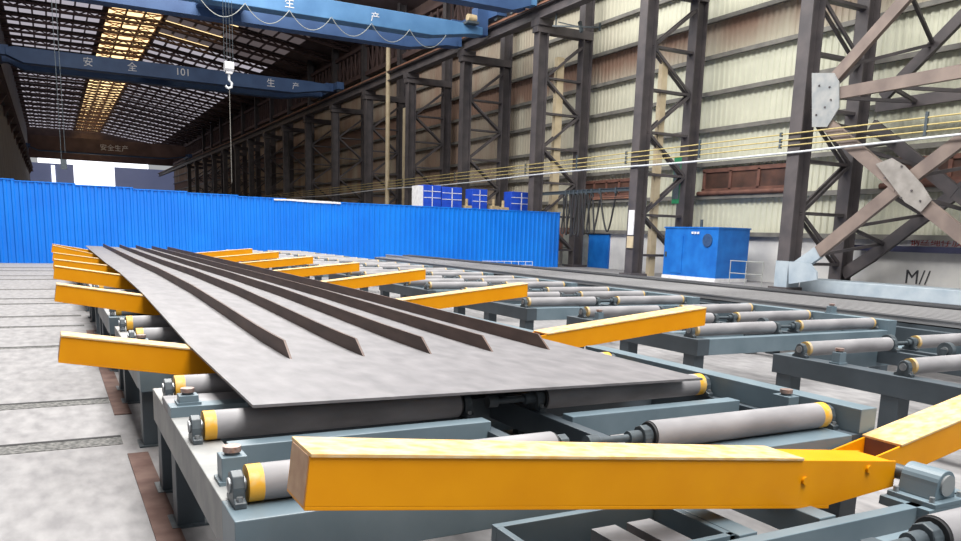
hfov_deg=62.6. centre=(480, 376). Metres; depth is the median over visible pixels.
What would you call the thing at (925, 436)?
swing arm
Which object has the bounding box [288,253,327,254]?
roller
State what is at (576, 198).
hose
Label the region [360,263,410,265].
roller
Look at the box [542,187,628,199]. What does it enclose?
rail
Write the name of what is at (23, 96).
window
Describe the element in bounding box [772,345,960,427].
frame
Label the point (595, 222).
hose
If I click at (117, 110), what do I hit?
window
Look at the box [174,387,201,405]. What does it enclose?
block
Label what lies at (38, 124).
roof truss
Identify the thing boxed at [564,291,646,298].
roller
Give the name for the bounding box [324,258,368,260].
roller
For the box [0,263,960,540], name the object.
floor
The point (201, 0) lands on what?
cable
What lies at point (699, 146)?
hanger
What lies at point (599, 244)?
door
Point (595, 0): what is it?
trim
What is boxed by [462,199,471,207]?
box
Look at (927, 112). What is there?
hanger
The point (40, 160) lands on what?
window
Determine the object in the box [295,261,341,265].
roller
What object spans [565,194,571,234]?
hose
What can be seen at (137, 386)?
frame
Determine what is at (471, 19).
motor
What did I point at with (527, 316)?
frame
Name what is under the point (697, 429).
roller
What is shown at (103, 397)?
trim
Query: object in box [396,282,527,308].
swing arm
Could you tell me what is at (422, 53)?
trim
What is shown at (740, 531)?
tie beam
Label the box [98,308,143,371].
frame
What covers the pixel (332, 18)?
cable
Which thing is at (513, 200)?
cabinet
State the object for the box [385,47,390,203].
pole
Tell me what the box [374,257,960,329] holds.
bar
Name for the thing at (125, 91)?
window
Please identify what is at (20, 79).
window
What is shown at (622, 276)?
bar
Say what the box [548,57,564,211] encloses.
post
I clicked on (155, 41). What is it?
window
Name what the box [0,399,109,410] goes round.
trim
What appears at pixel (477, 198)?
cabinet
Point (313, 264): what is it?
roller
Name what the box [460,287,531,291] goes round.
roller
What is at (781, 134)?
rail
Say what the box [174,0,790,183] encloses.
trim
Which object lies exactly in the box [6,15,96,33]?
window
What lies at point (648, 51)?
column
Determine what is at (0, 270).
trim
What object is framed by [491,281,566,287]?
roller
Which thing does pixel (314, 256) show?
roller
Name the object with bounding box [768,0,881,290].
column
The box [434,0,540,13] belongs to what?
carriage
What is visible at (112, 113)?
window
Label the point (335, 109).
column
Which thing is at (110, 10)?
window
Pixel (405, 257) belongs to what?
bar
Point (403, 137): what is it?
post
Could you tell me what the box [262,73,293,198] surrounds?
column
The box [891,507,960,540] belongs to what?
roller
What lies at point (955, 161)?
window
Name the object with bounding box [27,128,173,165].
wall
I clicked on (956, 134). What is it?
pipe
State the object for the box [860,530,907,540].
frame
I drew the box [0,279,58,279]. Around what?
trim
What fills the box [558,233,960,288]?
wall
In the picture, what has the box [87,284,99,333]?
frame
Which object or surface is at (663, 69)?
post
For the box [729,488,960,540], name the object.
beam
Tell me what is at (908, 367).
roller
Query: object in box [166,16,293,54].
window
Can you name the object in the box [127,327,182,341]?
roller
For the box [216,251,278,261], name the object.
swing arm
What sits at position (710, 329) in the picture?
roller
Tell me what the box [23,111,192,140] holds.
roof truss
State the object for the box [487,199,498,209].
box
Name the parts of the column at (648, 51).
plate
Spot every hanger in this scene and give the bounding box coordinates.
[698,140,701,157]
[923,111,929,135]
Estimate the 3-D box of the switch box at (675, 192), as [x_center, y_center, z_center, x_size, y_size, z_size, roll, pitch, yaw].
[8.942,-8.741,35.316,0.520,2.000,0.470,-4,12,-28]
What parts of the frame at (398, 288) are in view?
leg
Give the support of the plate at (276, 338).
on the roller at (539, 400)
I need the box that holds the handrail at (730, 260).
[729,260,763,286]
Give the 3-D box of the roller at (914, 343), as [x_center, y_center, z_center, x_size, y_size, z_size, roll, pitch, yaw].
[4.730,-0.364,8.050,1.725,0.138,0.150,-4,12,-28]
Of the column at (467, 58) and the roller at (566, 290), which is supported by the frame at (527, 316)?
the roller at (566, 290)
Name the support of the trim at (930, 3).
attached to the wall at (763, 215)
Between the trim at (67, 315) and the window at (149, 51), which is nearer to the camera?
the trim at (67, 315)
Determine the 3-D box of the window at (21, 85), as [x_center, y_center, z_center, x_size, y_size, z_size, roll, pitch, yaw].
[-64.310,-43.159,118.620,8.020,0.040,3.800,-4,12,-28]
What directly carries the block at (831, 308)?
on the frame at (694, 350)
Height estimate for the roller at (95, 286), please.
0.142 m
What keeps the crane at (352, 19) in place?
on the girder at (547, 9)
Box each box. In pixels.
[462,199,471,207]
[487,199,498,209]
[499,201,508,209]
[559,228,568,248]
[671,157,681,203]
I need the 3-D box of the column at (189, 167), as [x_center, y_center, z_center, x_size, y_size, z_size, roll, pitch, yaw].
[-50.558,-34.965,141.234,3.600,19.000,0.800,-4,12,-28]
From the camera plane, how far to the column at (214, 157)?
119.28 m
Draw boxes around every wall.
[0,21,29,180]
[0,178,560,266]
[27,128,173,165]
[30,162,174,189]
[174,0,471,161]
[174,0,960,234]
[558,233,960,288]
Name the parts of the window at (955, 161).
sill, frame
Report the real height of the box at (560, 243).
2.100 m
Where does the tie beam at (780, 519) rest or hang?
attached to the frame at (187, 470)
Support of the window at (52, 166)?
in the wall at (136, 178)
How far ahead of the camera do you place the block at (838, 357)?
6.71 m
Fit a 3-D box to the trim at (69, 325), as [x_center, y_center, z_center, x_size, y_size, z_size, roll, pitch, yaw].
[-7.773,-0.696,11.634,3.480,0.014,0.100,-4,12,-28]
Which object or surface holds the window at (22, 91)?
attached to the ceiling
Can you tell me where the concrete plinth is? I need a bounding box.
[800,278,960,304]
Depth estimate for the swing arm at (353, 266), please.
16.13 m
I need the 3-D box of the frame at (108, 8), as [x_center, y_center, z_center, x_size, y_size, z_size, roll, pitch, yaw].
[-53.839,-42.052,113.764,4.940,0.210,136.050,-4,12,-28]
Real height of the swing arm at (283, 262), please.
0.394 m
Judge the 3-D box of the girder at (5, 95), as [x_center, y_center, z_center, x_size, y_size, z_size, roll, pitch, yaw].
[-56.177,-29.484,95.921,0.710,1.950,169.000,-4,12,-28]
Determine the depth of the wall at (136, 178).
178.62 m
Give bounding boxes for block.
[134,334,148,339]
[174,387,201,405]
[214,443,247,486]
[593,309,603,319]
[772,388,798,406]
[825,303,837,313]
[829,348,847,364]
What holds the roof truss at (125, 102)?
attached to the wall at (12, 164)
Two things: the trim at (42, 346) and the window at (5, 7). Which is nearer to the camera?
the trim at (42, 346)
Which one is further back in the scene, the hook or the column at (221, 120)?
the column at (221, 120)
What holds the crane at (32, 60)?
on the girder at (547, 9)
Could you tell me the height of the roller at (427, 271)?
0.138 m
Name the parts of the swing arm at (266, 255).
plate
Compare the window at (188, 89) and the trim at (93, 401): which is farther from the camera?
the window at (188, 89)
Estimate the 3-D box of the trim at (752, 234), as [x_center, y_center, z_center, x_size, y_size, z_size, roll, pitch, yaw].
[-24.821,-18.970,99.460,0.260,0.170,198.000,-4,12,-28]
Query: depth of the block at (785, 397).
4.58 m
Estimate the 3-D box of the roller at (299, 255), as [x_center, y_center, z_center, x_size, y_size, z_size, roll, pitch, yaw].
[-5.855,-4.178,27.489,1.725,0.138,0.150,-4,12,-28]
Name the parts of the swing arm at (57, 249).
plate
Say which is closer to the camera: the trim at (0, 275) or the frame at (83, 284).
the frame at (83, 284)
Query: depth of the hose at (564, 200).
39.44 m
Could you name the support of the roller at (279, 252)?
on the frame
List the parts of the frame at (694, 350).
leg, leg, leg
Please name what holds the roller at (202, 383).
on the frame at (187, 470)
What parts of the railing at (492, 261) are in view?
rail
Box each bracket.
[552,13,600,32]
[887,461,960,509]
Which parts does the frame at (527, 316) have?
leg, leg, leg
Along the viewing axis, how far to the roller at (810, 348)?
7.27 m
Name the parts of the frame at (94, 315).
leg, leg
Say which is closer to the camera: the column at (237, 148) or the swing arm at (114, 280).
the swing arm at (114, 280)
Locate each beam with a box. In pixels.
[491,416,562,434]
[681,509,756,538]
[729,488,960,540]
[732,506,835,529]
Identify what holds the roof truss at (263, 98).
attached to the wall at (12, 164)
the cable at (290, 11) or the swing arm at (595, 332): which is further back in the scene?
the cable at (290, 11)
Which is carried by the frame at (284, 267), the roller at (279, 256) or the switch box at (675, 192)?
the roller at (279, 256)
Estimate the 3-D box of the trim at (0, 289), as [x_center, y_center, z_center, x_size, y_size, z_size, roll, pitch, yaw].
[-11.411,-2.007,18.315,3.480,0.014,0.140,-4,12,-28]
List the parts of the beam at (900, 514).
seat plate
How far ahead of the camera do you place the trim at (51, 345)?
10.19 m
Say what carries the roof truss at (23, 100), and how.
attached to the wall at (12, 164)
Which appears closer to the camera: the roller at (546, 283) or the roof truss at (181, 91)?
the roller at (546, 283)
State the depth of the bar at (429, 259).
13.76 m
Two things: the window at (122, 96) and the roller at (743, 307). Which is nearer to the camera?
the roller at (743, 307)
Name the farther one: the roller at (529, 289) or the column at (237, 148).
the column at (237, 148)
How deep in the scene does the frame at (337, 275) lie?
18.31 m
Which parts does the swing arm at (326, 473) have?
plate, plate, plate, plate, plate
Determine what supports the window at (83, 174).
in the wall at (136, 178)
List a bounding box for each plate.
[86,244,702,407]
[162,391,247,417]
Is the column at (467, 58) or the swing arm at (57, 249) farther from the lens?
the column at (467, 58)
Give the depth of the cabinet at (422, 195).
40.24 m
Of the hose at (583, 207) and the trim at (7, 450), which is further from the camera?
the hose at (583, 207)
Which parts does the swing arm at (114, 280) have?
plate, plate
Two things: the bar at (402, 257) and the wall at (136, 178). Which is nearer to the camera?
the bar at (402, 257)
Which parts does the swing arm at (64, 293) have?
plate, plate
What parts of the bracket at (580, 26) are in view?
arm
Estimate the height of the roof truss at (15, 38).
3.019 m
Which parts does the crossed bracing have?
gusset plate, gusset plate, gusset plate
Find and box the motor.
[462,14,478,25]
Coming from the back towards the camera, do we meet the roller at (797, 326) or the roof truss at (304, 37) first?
the roof truss at (304, 37)
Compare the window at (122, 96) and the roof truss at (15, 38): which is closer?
the roof truss at (15, 38)
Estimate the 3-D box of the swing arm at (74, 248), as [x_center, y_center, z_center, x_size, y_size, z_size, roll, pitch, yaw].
[-10.668,-3.508,23.252,3.409,0.718,0.220,-4,12,-28]
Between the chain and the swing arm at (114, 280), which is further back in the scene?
the chain
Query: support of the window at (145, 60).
attached to the ceiling
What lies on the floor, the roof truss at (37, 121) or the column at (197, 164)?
the column at (197, 164)
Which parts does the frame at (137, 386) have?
leg, foot plate, leg, foot plate, leg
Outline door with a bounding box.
[587,234,610,268]
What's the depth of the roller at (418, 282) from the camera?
15.12 m
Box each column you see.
[186,128,205,192]
[194,122,214,193]
[202,116,223,193]
[211,110,235,194]
[221,102,247,195]
[233,98,260,196]
[247,98,276,197]
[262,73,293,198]
[281,60,314,199]
[303,48,338,200]
[329,44,368,202]
[362,3,406,204]
[403,2,453,204]
[457,12,512,206]
[527,0,594,266]
[619,0,709,275]
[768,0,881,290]
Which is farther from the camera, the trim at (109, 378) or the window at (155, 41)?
the window at (155, 41)
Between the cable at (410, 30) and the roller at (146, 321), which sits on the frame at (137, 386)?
the roller at (146, 321)
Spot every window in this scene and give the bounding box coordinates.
[3,1,100,22]
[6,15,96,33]
[9,28,94,44]
[11,39,91,53]
[18,72,84,82]
[20,79,82,86]
[21,85,78,91]
[22,91,77,96]
[23,96,74,100]
[24,101,76,105]
[37,158,147,168]
[38,0,102,9]
[51,165,55,181]
[73,165,114,185]
[76,7,160,129]
[108,120,171,134]
[109,124,167,137]
[110,117,175,132]
[112,113,179,129]
[117,110,183,125]
[119,101,193,120]
[120,106,189,122]
[122,96,199,116]
[125,91,206,112]
[127,85,211,107]
[141,84,218,103]
[143,56,177,64]
[148,47,243,72]
[153,37,266,72]
[159,25,279,63]
[159,32,207,46]
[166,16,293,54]
[166,20,222,37]
[188,89,227,98]
[236,25,309,44]
[585,178,629,199]
[696,163,785,195]
[878,153,960,188]
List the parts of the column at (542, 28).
plate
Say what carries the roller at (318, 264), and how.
on the frame at (317, 277)
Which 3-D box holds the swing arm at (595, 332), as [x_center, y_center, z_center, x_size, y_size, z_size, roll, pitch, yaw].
[1.187,-0.432,7.370,2.210,0.406,0.231,-4,12,-28]
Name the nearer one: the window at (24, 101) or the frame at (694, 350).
the frame at (694, 350)
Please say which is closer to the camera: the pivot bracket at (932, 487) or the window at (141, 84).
the pivot bracket at (932, 487)
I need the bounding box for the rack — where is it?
[433,267,960,354]
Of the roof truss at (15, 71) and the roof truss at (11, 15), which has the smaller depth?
the roof truss at (11, 15)
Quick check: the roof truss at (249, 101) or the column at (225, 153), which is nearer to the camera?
the roof truss at (249, 101)
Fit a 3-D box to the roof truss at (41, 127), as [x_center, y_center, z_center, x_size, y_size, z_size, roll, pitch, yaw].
[-80.560,-51.187,169.433,29.126,3.019,0.350,-4,12,-28]
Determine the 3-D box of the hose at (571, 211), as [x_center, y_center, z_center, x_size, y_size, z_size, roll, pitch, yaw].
[4.473,-7.917,38.838,0.183,2.060,0.389,-4,12,-28]
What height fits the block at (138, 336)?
0.144 m
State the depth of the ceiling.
84.11 m
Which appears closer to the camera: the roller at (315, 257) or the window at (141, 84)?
the roller at (315, 257)
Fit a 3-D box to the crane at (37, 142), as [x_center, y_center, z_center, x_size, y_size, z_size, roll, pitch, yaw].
[-62.745,-38.684,133.926,25.500,2.200,5.900,-4,12,-28]
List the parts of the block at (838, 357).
post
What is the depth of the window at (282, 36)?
75.06 m
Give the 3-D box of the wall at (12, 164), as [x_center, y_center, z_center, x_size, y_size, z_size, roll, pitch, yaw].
[-46.519,-24.500,77.316,0.300,21.300,214.000,-4,12,-28]
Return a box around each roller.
[94,285,119,288]
[109,289,141,293]
[109,309,147,315]
[118,315,170,331]
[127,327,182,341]
[162,373,238,395]
[187,395,473,444]
[226,431,569,509]
[266,256,293,259]
[272,251,303,251]
[279,252,315,253]
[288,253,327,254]
[294,254,335,256]
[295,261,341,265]
[296,255,344,257]
[305,263,340,266]
[315,257,356,258]
[316,264,365,266]
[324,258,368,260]
[333,259,379,262]
[346,269,401,275]
[350,261,397,264]
[359,267,385,268]
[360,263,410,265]
[361,271,386,275]
[366,265,425,268]
[395,267,447,270]
[403,278,467,285]
[424,282,491,289]
[426,270,465,272]
[426,272,484,277]
[426,275,445,277]
[446,275,515,280]
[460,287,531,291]
[468,278,540,283]
[484,374,712,412]
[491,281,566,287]
[493,292,564,301]
[520,297,600,307]
[532,287,610,293]
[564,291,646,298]
[577,305,663,317]
[582,402,838,443]
[600,295,686,305]
[664,303,754,313]
[684,321,782,337]
[705,313,719,323]
[719,310,813,322]
[781,318,878,332]
[792,337,899,357]
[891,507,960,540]
[894,354,960,377]
[898,333,960,350]
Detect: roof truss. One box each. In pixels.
[0,0,315,71]
[0,11,300,79]
[1,24,264,75]
[4,35,197,67]
[8,45,265,99]
[11,66,247,109]
[12,70,238,114]
[14,77,229,118]
[16,83,224,122]
[17,88,218,126]
[18,94,209,128]
[20,98,206,132]
[21,103,201,135]
[22,107,196,138]
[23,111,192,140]
[24,115,187,143]
[24,118,183,145]
[25,122,180,145]
[26,125,158,143]
[173,16,330,62]
[197,90,253,104]
[281,32,349,52]
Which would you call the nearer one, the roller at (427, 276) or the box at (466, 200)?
the roller at (427, 276)
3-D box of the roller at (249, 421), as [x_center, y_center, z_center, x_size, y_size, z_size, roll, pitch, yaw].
[-0.714,0.194,4.051,1.485,0.142,0.150,-4,12,-28]
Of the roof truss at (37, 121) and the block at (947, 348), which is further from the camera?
the roof truss at (37, 121)
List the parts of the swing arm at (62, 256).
plate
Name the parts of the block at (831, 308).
post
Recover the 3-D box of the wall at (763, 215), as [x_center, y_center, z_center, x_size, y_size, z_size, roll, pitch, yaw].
[-24.475,-25.478,98.346,0.075,13.350,197.955,-4,12,-28]
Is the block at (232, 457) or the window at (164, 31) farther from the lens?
the window at (164, 31)
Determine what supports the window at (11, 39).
attached to the ceiling
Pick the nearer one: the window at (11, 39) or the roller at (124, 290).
the roller at (124, 290)
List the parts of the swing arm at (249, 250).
plate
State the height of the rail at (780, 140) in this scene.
0.140 m
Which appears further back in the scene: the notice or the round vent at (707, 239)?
the round vent at (707, 239)
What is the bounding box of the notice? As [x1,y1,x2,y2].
[907,240,960,246]
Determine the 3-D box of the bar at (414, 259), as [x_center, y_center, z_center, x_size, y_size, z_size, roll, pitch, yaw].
[3.676,-1.616,14.596,0.152,0.100,24.665,-4,12,-28]
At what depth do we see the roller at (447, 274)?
17.95 m
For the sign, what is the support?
attached to the column at (648, 51)
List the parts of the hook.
chain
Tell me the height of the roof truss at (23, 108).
3.019 m
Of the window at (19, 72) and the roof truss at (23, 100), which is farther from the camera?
the roof truss at (23, 100)
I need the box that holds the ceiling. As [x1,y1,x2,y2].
[0,0,427,144]
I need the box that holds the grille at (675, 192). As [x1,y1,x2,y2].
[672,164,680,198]
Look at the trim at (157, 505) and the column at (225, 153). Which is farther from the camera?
the column at (225, 153)
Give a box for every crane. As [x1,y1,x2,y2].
[0,44,343,99]
[26,135,191,160]
[66,0,506,49]
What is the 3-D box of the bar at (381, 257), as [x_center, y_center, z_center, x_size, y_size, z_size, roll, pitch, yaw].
[2.838,-1.704,14.946,0.152,0.100,26.214,-4,12,-28]
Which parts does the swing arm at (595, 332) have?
plate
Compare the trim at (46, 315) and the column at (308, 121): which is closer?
the trim at (46, 315)
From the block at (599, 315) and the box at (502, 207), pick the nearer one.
the block at (599, 315)
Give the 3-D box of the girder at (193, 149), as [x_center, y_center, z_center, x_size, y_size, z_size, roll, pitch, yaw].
[-33.443,-36.092,112.203,0.400,2.700,150.000,-4,12,-28]
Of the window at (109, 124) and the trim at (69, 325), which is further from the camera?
the window at (109, 124)
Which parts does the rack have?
leg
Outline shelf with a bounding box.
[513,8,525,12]
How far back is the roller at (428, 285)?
14.27 m
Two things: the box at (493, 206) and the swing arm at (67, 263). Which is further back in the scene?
the box at (493, 206)
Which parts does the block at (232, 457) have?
post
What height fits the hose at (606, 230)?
1.812 m
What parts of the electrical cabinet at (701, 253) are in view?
door panel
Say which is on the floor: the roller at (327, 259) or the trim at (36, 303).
the trim at (36, 303)
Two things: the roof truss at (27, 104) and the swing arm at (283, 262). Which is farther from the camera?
the roof truss at (27, 104)
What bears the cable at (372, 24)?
hanging from the crane at (352, 19)
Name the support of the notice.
attached to the wall at (891, 268)
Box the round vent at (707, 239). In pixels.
[702,234,712,246]
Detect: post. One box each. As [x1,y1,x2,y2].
[402,108,404,204]
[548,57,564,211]
[645,61,668,275]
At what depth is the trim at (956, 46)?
33.74 m
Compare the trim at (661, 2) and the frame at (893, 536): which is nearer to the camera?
the frame at (893, 536)
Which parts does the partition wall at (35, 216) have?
panel, panel, panel, panel, panel, panel, panel, panel, panel, panel, panel, panel, panel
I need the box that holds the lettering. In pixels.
[905,270,930,284]
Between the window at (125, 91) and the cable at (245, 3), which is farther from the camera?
the window at (125, 91)
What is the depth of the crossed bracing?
24.59 m
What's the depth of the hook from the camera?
37.15 m
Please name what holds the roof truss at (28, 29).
attached to the wall at (12, 164)
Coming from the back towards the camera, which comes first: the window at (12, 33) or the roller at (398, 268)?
the window at (12, 33)
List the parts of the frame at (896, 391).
leg, leg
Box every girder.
[0,63,33,173]
[158,0,593,176]
[173,2,472,164]
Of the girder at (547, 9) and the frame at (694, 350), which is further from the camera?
the girder at (547, 9)
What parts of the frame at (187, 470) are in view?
foot plate, leg, leg, foot plate, leg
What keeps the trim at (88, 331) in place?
on the floor
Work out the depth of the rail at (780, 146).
29.47 m
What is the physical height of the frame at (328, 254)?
0.720 m
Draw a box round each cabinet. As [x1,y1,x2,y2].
[412,185,440,206]
[441,187,461,207]
[465,189,486,208]
[504,191,527,210]
[562,234,587,266]
[661,220,751,281]
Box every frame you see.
[76,7,164,130]
[82,283,89,311]
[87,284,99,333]
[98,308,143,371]
[115,309,532,447]
[153,345,876,540]
[241,254,349,261]
[265,258,386,269]
[291,262,432,280]
[328,268,493,291]
[379,276,576,297]
[454,287,699,330]
[491,509,734,540]
[566,303,896,370]
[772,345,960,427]
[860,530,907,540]
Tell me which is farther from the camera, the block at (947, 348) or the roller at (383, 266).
the roller at (383, 266)
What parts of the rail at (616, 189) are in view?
rail, rail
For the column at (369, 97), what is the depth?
62.15 m
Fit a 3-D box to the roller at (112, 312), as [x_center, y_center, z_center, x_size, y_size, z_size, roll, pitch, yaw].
[-3.424,-0.783,9.028,1.485,0.142,0.150,-4,12,-28]
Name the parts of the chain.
chain, chain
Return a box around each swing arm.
[51,245,98,257]
[52,244,93,253]
[52,252,106,264]
[53,259,119,273]
[53,265,135,288]
[54,282,160,314]
[58,331,215,374]
[198,248,252,256]
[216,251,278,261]
[239,256,312,267]
[274,262,358,276]
[287,436,895,510]
[323,268,425,288]
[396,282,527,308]
[533,305,706,346]
[832,395,960,478]
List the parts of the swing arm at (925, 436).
plate, plate, plate, plate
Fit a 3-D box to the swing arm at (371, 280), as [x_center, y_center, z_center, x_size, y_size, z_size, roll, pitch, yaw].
[-1.970,-1.583,13.166,2.210,0.435,0.231,-4,12,-28]
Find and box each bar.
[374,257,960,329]
[381,257,960,320]
[385,254,960,311]
[386,257,960,318]
[400,258,960,317]
[402,257,960,314]
[403,255,960,310]
[405,257,960,313]
[411,255,960,306]
[414,259,960,316]
[415,255,960,305]
[429,259,960,312]
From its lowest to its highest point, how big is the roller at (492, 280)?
0.138 m
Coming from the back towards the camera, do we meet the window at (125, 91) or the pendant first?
the window at (125, 91)
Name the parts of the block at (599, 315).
post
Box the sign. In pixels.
[626,210,634,247]
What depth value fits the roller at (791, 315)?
10.07 m
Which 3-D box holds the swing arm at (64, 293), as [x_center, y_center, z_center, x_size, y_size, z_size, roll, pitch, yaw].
[-2.773,-0.691,8.751,3.408,0.692,0.220,-4,12,-28]
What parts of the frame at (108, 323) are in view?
leg, leg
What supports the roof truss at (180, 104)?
attached to the wall at (12, 164)
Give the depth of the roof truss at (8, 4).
76.28 m
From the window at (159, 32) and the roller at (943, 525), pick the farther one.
the window at (159, 32)
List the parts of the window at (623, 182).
sill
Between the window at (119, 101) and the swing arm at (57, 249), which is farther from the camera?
the window at (119, 101)
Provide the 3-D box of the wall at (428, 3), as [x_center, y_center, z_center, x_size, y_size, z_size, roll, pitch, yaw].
[-24.139,-34.022,96.878,0.200,4.000,198.000,-4,12,-28]
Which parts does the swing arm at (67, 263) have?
plate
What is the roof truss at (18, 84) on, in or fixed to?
attached to the wall at (12, 164)
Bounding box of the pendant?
[60,159,66,168]
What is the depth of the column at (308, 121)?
76.06 m
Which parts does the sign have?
plate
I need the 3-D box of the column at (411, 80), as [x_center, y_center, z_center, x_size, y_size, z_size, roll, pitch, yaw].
[-3.618,-18.051,55.032,3.600,19.000,0.800,-4,12,-28]
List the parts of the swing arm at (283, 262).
plate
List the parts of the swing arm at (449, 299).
plate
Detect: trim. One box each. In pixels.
[0,270,34,270]
[0,275,52,275]
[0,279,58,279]
[0,289,54,289]
[0,303,68,304]
[0,315,66,316]
[0,315,80,317]
[0,325,83,327]
[0,345,58,347]
[0,346,58,348]
[0,397,107,404]
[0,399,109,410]
[0,435,120,446]
[0,437,122,454]
[8,325,68,326]
[86,330,97,334]
[99,367,131,414]
[127,452,185,540]
[172,0,542,165]
[173,0,674,177]
[173,0,957,190]
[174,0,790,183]
[180,0,595,168]
[200,42,960,192]
[248,105,874,194]
[299,141,946,199]
[487,187,941,205]
[568,230,954,240]
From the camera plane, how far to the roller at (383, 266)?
20.80 m
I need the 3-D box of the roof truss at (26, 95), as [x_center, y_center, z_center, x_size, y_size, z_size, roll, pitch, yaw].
[-59.446,-43.579,130.660,29.126,3.019,0.350,-4,12,-28]
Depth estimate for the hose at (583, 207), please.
37.88 m
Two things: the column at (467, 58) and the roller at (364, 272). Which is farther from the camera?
the column at (467, 58)
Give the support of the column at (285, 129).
on the floor
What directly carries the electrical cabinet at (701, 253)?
on the floor
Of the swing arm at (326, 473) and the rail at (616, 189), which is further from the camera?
the rail at (616, 189)
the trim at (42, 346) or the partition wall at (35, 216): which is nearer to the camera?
the trim at (42, 346)
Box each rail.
[267,113,960,195]
[274,120,960,196]
[281,127,960,197]
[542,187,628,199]
[854,245,960,253]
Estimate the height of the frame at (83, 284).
0.735 m
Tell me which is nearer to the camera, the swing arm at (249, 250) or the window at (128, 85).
the swing arm at (249, 250)
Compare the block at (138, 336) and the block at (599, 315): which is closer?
the block at (138, 336)
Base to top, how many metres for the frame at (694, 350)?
0.720 m
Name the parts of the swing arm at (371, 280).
plate, plate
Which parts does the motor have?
motor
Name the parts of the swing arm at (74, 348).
plate, plate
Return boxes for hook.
[222,0,233,182]
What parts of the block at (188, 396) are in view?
post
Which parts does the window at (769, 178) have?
sill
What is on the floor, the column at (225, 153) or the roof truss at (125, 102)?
the column at (225, 153)
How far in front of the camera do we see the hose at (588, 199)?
37.59 m
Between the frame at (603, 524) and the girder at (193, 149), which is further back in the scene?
the girder at (193, 149)
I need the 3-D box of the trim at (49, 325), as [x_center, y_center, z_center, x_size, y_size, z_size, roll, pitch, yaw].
[-7.808,-0.709,11.698,3.480,0.016,0.050,-4,12,-28]
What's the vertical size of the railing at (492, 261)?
0.352 m
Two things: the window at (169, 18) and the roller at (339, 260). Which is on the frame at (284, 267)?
the roller at (339, 260)
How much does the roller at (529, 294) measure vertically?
0.138 m
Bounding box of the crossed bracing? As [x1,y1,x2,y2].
[789,0,960,283]
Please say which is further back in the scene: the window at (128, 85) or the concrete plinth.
the window at (128, 85)
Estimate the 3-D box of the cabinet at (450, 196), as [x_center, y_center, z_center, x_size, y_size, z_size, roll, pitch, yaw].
[-1.660,-9.143,41.200,1.150,1.390,0.815,-4,12,-28]
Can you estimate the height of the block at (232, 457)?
0.144 m
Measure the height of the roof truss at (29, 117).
3.019 m
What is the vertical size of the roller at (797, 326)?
0.138 m
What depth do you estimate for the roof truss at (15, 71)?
111.07 m
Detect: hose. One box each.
[561,194,565,233]
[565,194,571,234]
[569,194,574,236]
[573,194,577,235]
[582,193,586,234]
[586,193,591,233]
[592,193,599,233]
[600,192,616,231]
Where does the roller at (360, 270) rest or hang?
on the frame at (337, 275)
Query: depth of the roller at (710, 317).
9.60 m
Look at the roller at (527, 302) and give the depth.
11.39 m
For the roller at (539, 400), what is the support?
on the frame at (187, 470)
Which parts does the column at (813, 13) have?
plate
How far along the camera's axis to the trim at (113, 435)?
5.85 m
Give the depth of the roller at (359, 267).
19.04 m
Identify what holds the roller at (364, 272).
on the frame at (337, 275)
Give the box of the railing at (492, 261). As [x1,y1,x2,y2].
[492,261,532,265]
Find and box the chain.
[51,0,66,168]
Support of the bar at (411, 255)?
on the rack
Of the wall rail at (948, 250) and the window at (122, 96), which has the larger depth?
the window at (122, 96)
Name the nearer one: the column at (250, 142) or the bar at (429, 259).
the bar at (429, 259)
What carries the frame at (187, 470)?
on the floor
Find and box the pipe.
[287,133,960,198]
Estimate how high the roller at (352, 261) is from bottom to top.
0.138 m
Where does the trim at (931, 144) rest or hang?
attached to the wall at (763, 215)
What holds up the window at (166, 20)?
attached to the ceiling
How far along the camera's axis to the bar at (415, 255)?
14.93 m
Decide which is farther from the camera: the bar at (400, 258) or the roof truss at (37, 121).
the roof truss at (37, 121)
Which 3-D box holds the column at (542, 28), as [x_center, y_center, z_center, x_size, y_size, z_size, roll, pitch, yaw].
[4.205,-15.232,40.665,3.600,19.000,0.800,-4,12,-28]
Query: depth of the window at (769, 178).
33.20 m
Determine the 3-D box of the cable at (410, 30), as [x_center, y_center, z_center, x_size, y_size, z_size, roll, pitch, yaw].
[-2.773,-17.768,41.740,2.128,0.778,0.035,-4,12,-28]
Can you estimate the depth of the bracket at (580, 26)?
38.02 m
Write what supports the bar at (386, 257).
on the rack
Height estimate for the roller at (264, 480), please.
0.142 m
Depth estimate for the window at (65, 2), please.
72.06 m
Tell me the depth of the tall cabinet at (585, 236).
43.38 m
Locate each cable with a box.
[201,0,244,16]
[245,3,289,23]
[290,11,331,29]
[332,18,371,36]
[372,24,409,41]
[410,30,445,47]
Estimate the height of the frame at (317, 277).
0.720 m
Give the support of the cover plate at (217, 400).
on the frame at (187, 470)
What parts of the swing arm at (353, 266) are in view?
plate, plate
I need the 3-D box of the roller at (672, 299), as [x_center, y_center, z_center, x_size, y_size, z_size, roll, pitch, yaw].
[2.486,-1.173,12.170,1.725,0.138,0.150,-4,12,-28]

